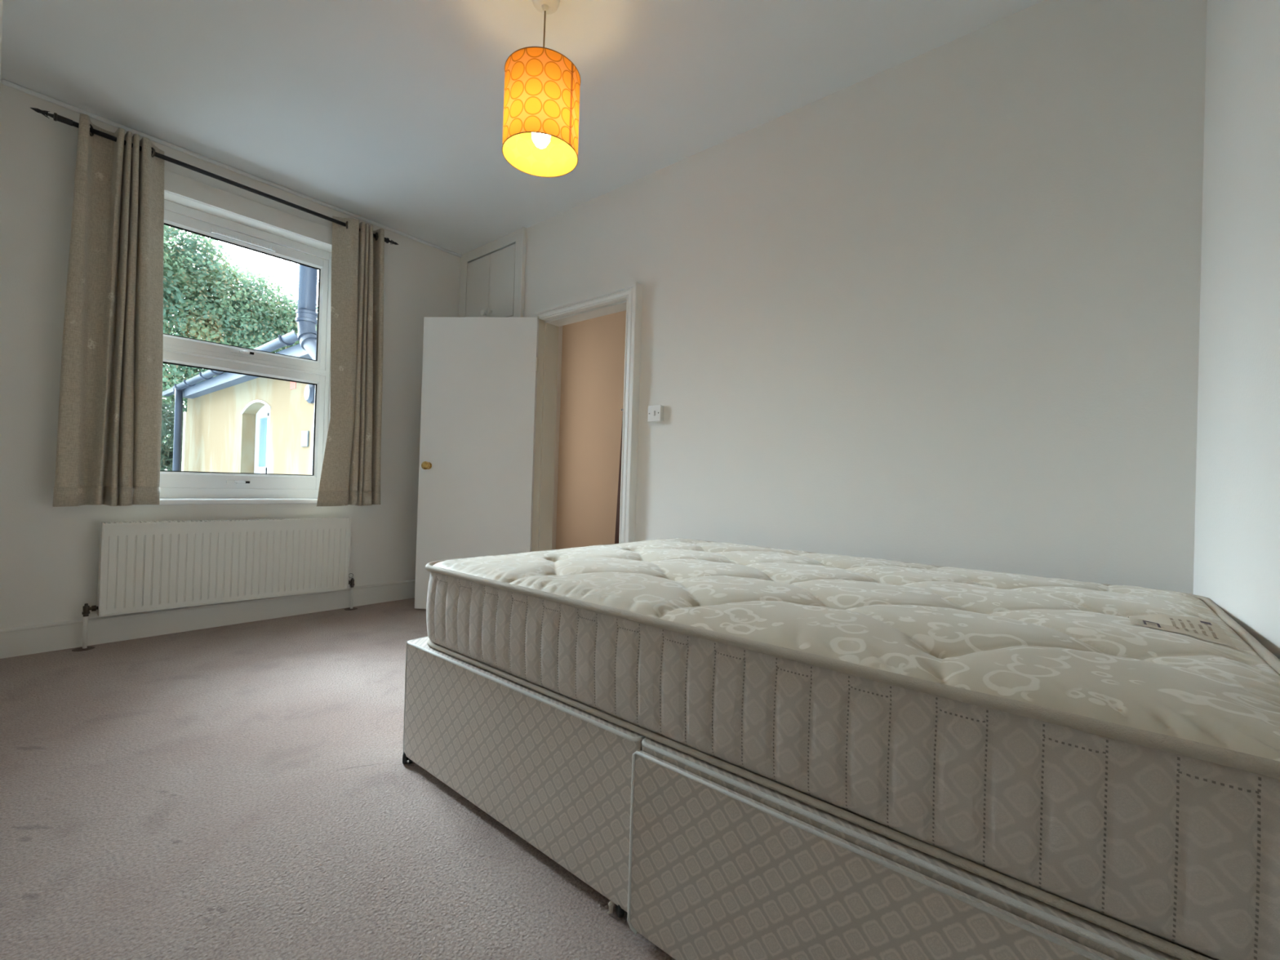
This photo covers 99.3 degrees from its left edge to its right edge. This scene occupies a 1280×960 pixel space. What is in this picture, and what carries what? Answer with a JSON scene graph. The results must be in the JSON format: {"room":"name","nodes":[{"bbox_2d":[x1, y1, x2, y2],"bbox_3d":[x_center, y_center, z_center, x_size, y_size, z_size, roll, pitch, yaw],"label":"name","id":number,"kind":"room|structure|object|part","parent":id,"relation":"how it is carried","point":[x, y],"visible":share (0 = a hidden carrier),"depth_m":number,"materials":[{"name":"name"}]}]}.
{"room":"bedroom","nodes":[
{"label":"bedroom","id":0,"kind":"room"},
{"bbox_2d":[0,0,2,91],"bbox_3d":[-1.329,-0.439,1.040,4.390,2.705,0.100,1,-1,40],"label":"wall","id":1,"kind":"structure","parent":0,"point":[1,1],"depth_m":1.94,"materials":[{"name":"paint"}]},
{"bbox_2d":[0,82,562,629],"bbox_3d":[-1.899,-0.412,3.943,0.250,2.755,3.821,1,-1,40],"label":"wall","id":2,"kind":"structure","parent":0,"point":[49,555],"depth_m":2.65,"materials":[{"name":"paint"}]},
{"bbox_2d":[0,579,415,658],"bbox_3d":[-2.233,0.785,3.369,0.021,0.134,2.371,1,-1,40],"label":"baseboard","id":3,"kind":"structure","parent":2,"relation":"attached to","point":[51,637],"depth_m":3.00,"materials":[{"name":"white wood"}]},
{"bbox_2d":[30,107,398,244],"bbox_3d":[-2.275,-1.671,3.178,0.108,0.092,1.724,1,-1,40],"label":"pole","id":4,"kind":"object","parent":2,"relation":"attached to","point":[55,117],"visible":0.8,"depth_m":2.98,"materials":[{"name":"black metal"}]},
{"bbox_2d":[52,113,164,506],"bbox_3d":[-2.631,-0.809,2.728,0.109,1.879,0.386,1,-1,40],"label":"curtain","id":5,"kind":"object","parent":4,"relation":"hanging from","point":[109,430],"visible":0.99,"depth_m":2.71,"materials":[{"name":"beige fabric"}]},
{"bbox_2d":[316,216,384,506],"bbox_3d":[-1.895,-0.769,3.595,0.101,1.879,0.414,1,-1,40],"label":"curtain","id":6,"kind":"object","parent":4,"relation":"hanging from","point":[350,474],"visible":1,"depth_m":3.57,"materials":[{"name":"beige fabric"}]},
{"bbox_2d":[71,517,357,651],"bbox_3d":[-2.326,0.538,3.158,0.083,0.622,1.336,1,-1,40],"label":"radiator","id":7,"kind":"object","parent":2,"relation":"attached to","point":[145,566],"visible":1,"depth_m":3.04,"materials":[{"name":"metal"}]},
{"bbox_3d":[-2.697,0.445,2.717,0.073,0.465,0.008,1,-1,40],"label":"panel","id":8,"kind":"part","parent":7,"relation":"part of","materials":[{"name":"metal"}]},
{"bbox_3d":[-2.302,0.468,3.147,0.012,0.473,1.170,1,-1,40],"label":"panel","id":9,"kind":"part","parent":7,"relation":"part of","materials":[{"name":"metal"}]},
{"bbox_2d":[103,517,349,525],"bbox_3d":[-2.316,0.234,3.166,0.073,0.014,1.170,1,-1,40],"label":"grille","id":10,"kind":"object","parent":7,"relation":"attached to","point":[324,520],"depth_m":3.11,"materials":[{"name":"metal"}]},
{"bbox_3d":[-1.950,0.486,3.611,0.073,0.470,0.008,1,-1,40],"label":"panel","id":11,"kind":"part","parent":7,"relation":"part of","materials":[{"name":"metal"}]},
{"bbox_2d":[0,79,462,257],"bbox_3d":[-2.154,-1.790,3.387,0.020,0.022,2.371,1,-1,40],"label":"crown molding","id":12,"kind":"structure","parent":2,"relation":"attached to","point":[3,82],"depth_m":3.04,"materials":[{"name":"paint"}]},
{"bbox_2d":[132,199,331,505],"bbox_3d":[-2.421,-0.704,3.269,0.265,1.688,1.100,1,-1,40],"label":"window","id":13,"kind":"structure","parent":2,"relation":"in","point":[176,487],"depth_m":3.35,"materials":[{"name":"white plastic"}]},
{"bbox_3d":[-2.446,0.125,3.263,0.265,0.030,1.100,1,-1,40],"label":"sill","id":14,"kind":"part","parent":13,"relation":"part of","materials":[{"name":"white plastic"}]},
{"bbox_3d":[-2.430,0.013,3.288,0.031,0.020,0.115,1,-1,40],"label":"sash handle","id":15,"kind":"part","parent":13,"relation":"part of","materials":[{"name":"white plastic"}]},
{"bbox_3d":[-2.467,-0.333,3.297,0.050,0.767,0.984,1,-1,40],"label":"sash","id":16,"kind":"part","parent":13,"relation":"part of","materials":[{"name":"white plastic"}]},
{"bbox_3d":[-2.412,-0.777,3.299,0.031,0.020,0.115,1,-1,40],"label":"sash handle","id":17,"kind":"part","parent":13,"relation":"part of","materials":[{"name":"white plastic"}]},
{"bbox_2d":[211,228,275,251],"bbox_3d":[-2.401,-1.455,3.301,0.020,0.021,0.323,1,-1,40],"label":"vent","id":18,"kind":"object","parent":13,"relation":"attached to","point":[222,234],"depth_m":3.30,"materials":[{"name":"white plastic"}]},
{"bbox_3d":[-2.445,-1.121,3.305,0.040,0.751,0.984,1,-1,40],"label":"sash","id":19,"kind":"part","parent":13,"relation":"part of","materials":[{"name":"white plastic"}]},
{"bbox_2d":[164,169,332,245],"bbox_3d":[-2.312,-1.601,3.207,0.018,0.108,1.100,1,-1,40],"label":"roller blind","id":20,"kind":"object","parent":2,"relation":"attached to","point":[175,184],"visible":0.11,"depth_m":3.18,"materials":[{"name":"white fabric"}]},
{"bbox_2d":[0,597,675,959],"bbox_3d":[-0.166,0.939,2.416,4.420,0.060,3.571,1,-1,40],"label":"floor","id":21,"kind":"structure","parent":0,"point":[243,791],"depth_m":1.39,"materials":[{"name":"beige carpet"}]},
{"bbox_2d":[402,635,645,919],"bbox_3d":[0.060,0.721,1.926,0.960,0.382,1.386,1,-1,40],"label":"base","id":22,"kind":"object","parent":21,"relation":"on","point":[557,774],"visible":0.46,"depth_m":1.31,"materials":[{"name":"beige fabric"}]},
{"bbox_2d":[626,737,1180,959],"bbox_3d":[0.782,0.739,1.314,0.927,0.382,1.398,1,-1,40],"label":"base","id":23,"kind":"object","parent":21,"relation":"on","point":[724,864],"visible":0.4,"depth_m":0.86,"materials":[{"name":"beige fabric"}]},
{"bbox_2d":[425,537,1279,959],"bbox_3d":[0.454,0.404,1.617,1.868,0.270,1.382,1,-1,40],"label":"mattress","id":24,"kind":"object","parent":23,"relation":"on","point":[1104,755],"visible":1,"depth_m":0.85,"materials":[{"name":"fabric"}]},
{"bbox_3d":[0.458,0.298,1.617,1.836,0.059,1.350,1,-1,40],"label":"panel","id":25,"kind":"part","parent":24,"relation":"part of","materials":[{"name":"beige fabric"}]},
{"bbox_2d":[0,0,1044,254],"bbox_3d":[-0.142,-1.796,2.518,4.720,0.100,3.821,1,-1,40],"label":"ceiling","id":26,"kind":"structure","parent":0,"point":[389,113],"depth_m":2.38,"materials":[{"name":"paint"}]},
{"bbox_2d":[502,0,580,177],"bbox_3d":[-0.354,-1.468,1.982,0.274,0.577,0.274,1,-1,40],"label":"pendant lamp","id":27,"kind":"object","parent":26,"relation":"hanging from","point":[542,86],"visible":1,"depth_m":1.89,"materials":[{"name":"orange fabric"}]},
{"bbox_3d":[-0.360,-1.278,1.981,0.070,0.135,0.070,1,-1,40],"label":"bulb","id":28,"kind":"part","parent":27,"relation":"part of","materials":[{"name":"white glass"}]},
{"bbox_3d":[-0.351,-1.583,1.984,0.006,0.265,0.006,2,0,17],"label":"cord","id":29,"kind":"part","parent":27,"relation":"part of","materials":[{"name":"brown plastic"}]},
{"bbox_2d":[555,310,626,549],"bbox_3d":[0.941,-0.351,3.737,4.370,2.705,0.080,1,-1,40],"label":"wall","id":30,"kind":"structure","parent":0,"point":[593,375],"depth_m":4.84,"materials":[{"name":"beige paint"}]},
{"bbox_2d":[614,415,622,543],"bbox_3d":[-0.151,0.149,4.559,0.120,1.550,0.033,1,-1,40],"label":"trim","id":31,"kind":"structure","parent":30,"relation":"attached to","point":[617,522],"depth_m":4.56,"materials":[{"name":"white wood"}]},
{"bbox_2d":[524,0,1207,594],"bbox_3d":[0.274,-0.377,2.940,4.370,2.705,0.130,1,-1,40],"label":"wall","id":32,"kind":"structure","parent":0,"point":[940,307],"depth_m":2.10,"materials":[{"name":"paint"}]},
{"bbox_2d":[414,316,538,608],"bbox_3d":[-1.091,-0.106,3.663,0.796,1.965,0.156,2,0,2],"label":"door","id":33,"kind":"structure","parent":32,"relation":"in","point":[479,390],"depth_m":3.62,"materials":[{"name":"paint"}]},
{"bbox_3d":[-1.425,-0.097,3.624,0.055,0.055,0.059,2,0,6],"label":"knob","id":34,"kind":"part","parent":33,"relation":"part of","materials":[{"name":"gold metal"}]},
{"bbox_2d":[458,226,526,317],"bbox_3d":[-1.126,-1.438,4.019,0.798,0.655,0.064,1,-1,40],"label":"upper cabinet","id":35,"kind":"object","parent":32,"relation":"attached to","point":[492,275],"visible":0.77,"depth_m":3.98,"materials":[{"name":"white wood"}]},
{"bbox_3d":[-1.230,-1.426,4.130,0.299,0.508,0.014,1,-1,40],"label":"cupboard door","id":36,"kind":"part","parent":35,"relation":"part of","materials":[{"name":"white wood"}]},
{"bbox_3d":[-1.161,-1.239,4.029,0.044,0.044,0.044,1,-1,40],"label":"knob","id":37,"kind":"part","parent":35,"relation":"part of","materials":[{"name":"white wood"}]},
{"bbox_3d":[-1.111,-1.238,3.987,0.044,0.044,0.044,1,-1,40],"label":"knob","id":38,"kind":"part","parent":35,"relation":"part of","materials":[{"name":"white wood"}]},
{"bbox_3d":[-0.998,-1.420,3.937,0.299,0.508,0.014,1,-1,40],"label":"cupboard door","id":39,"kind":"part","parent":35,"relation":"part of","materials":[{"name":"white wood"}]},
{"bbox_2d":[531,282,643,551],"bbox_3d":[-0.335,-0.104,3.413,0.910,2.028,0.203,1,-1,40],"label":"door frame","id":40,"kind":"structure","parent":32,"relation":"attached to","point":[633,292],"depth_m":3.45,"materials":[{"name":"white wood"}]},
{"bbox_2d":[647,404,663,422],"bbox_3d":[0.085,-0.366,2.987,0.090,0.090,0.039,1,-1,40],"label":"light switch","id":41,"kind":"object","parent":32,"relation":"attached to","point":[655,412],"visible":1,"depth_m":2.97,"materials":[{"name":"white plastic"}]},
{"bbox_2d":[1193,0,1279,659],"bbox_3d":[1.048,-0.369,0.680,0.120,2.705,2.612,1,0,37],"label":"wall","id":42,"kind":"structure","parent":0,"point":[1237,565],"depth_m":1.29,"materials":[{"name":"paint"}]},
{"label":"outside","id":43,"kind":"structure","parent":0,"visible":0},
{"label":"ground","id":44,"kind":"structure","parent":43,"visible":0},
{"bbox_2d":[160,401,186,471],"bbox_3d":[-10.185,0.922,10.619,2.906,5.273,2.953,1,-1,40],"label":"bush","id":45,"kind":"object","parent":44,"relation":"on","point":[166,454],"visible":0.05,"depth_m":10.99,"materials":[{"name":"green plant"}]},
{"bbox_2d":[162,330,315,475],"bbox_3d":[-3.646,0.798,8.950,8.450,5.900,5.316,1,-1,40],"label":"neighbouring house","id":46,"kind":"structure","parent":44,"relation":"on","point":[233,423],"depth_m":7.52,"materials":[{"name":"cream painted render"},{"name":"grey plastic"},{"name":"white upvc"}]},
{"bbox_3d":[-5.024,-0.969,7.096,1.179,0.143,0.028,1,-1,40],"label":"arch moulding","id":47,"kind":"part","parent":46,"relation":"part of","materials":[{"name":"white paint"}]},
{"bbox_3d":[-4.911,-0.504,7.244,0.970,0.700,0.010,1,-1,40],"label":"obscured pane","id":48,"kind":"part","parent":46,"relation":"part of","materials":[{"name":"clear glass"}]},
{"bbox_2d":[295,264,317,359],"bbox_3d":[-2.885,-2.252,5.044,0.830,3.010,0.184,2,0,29],"label":"pipe","id":49,"kind":"object","parent":46,"relation":"attached to","point":[306,314],"visible":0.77,"depth_m":5.13,"materials":[{"name":"grey plastic"}]},
{"bbox_2d":[304,384,315,403],"bbox_3d":[-3.534,-0.932,5.815,0.220,0.220,0.065,1,-1,40],"label":"pipe","id":50,"kind":"object","parent":46,"relation":"attached to","point":[309,390],"depth_m":5.77,"materials":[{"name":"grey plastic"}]},
{"bbox_2d":[162,224,317,471],"bbox_3d":[-12.827,-1.809,15.151,6.012,10.663,10.034,1,0,37],"label":"maple tree","id":51,"kind":"object","parent":44,"relation":"on","point":[204,304],"visible":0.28,"depth_m":14.26,"materials":[{"name":"green plant"}]}
]}

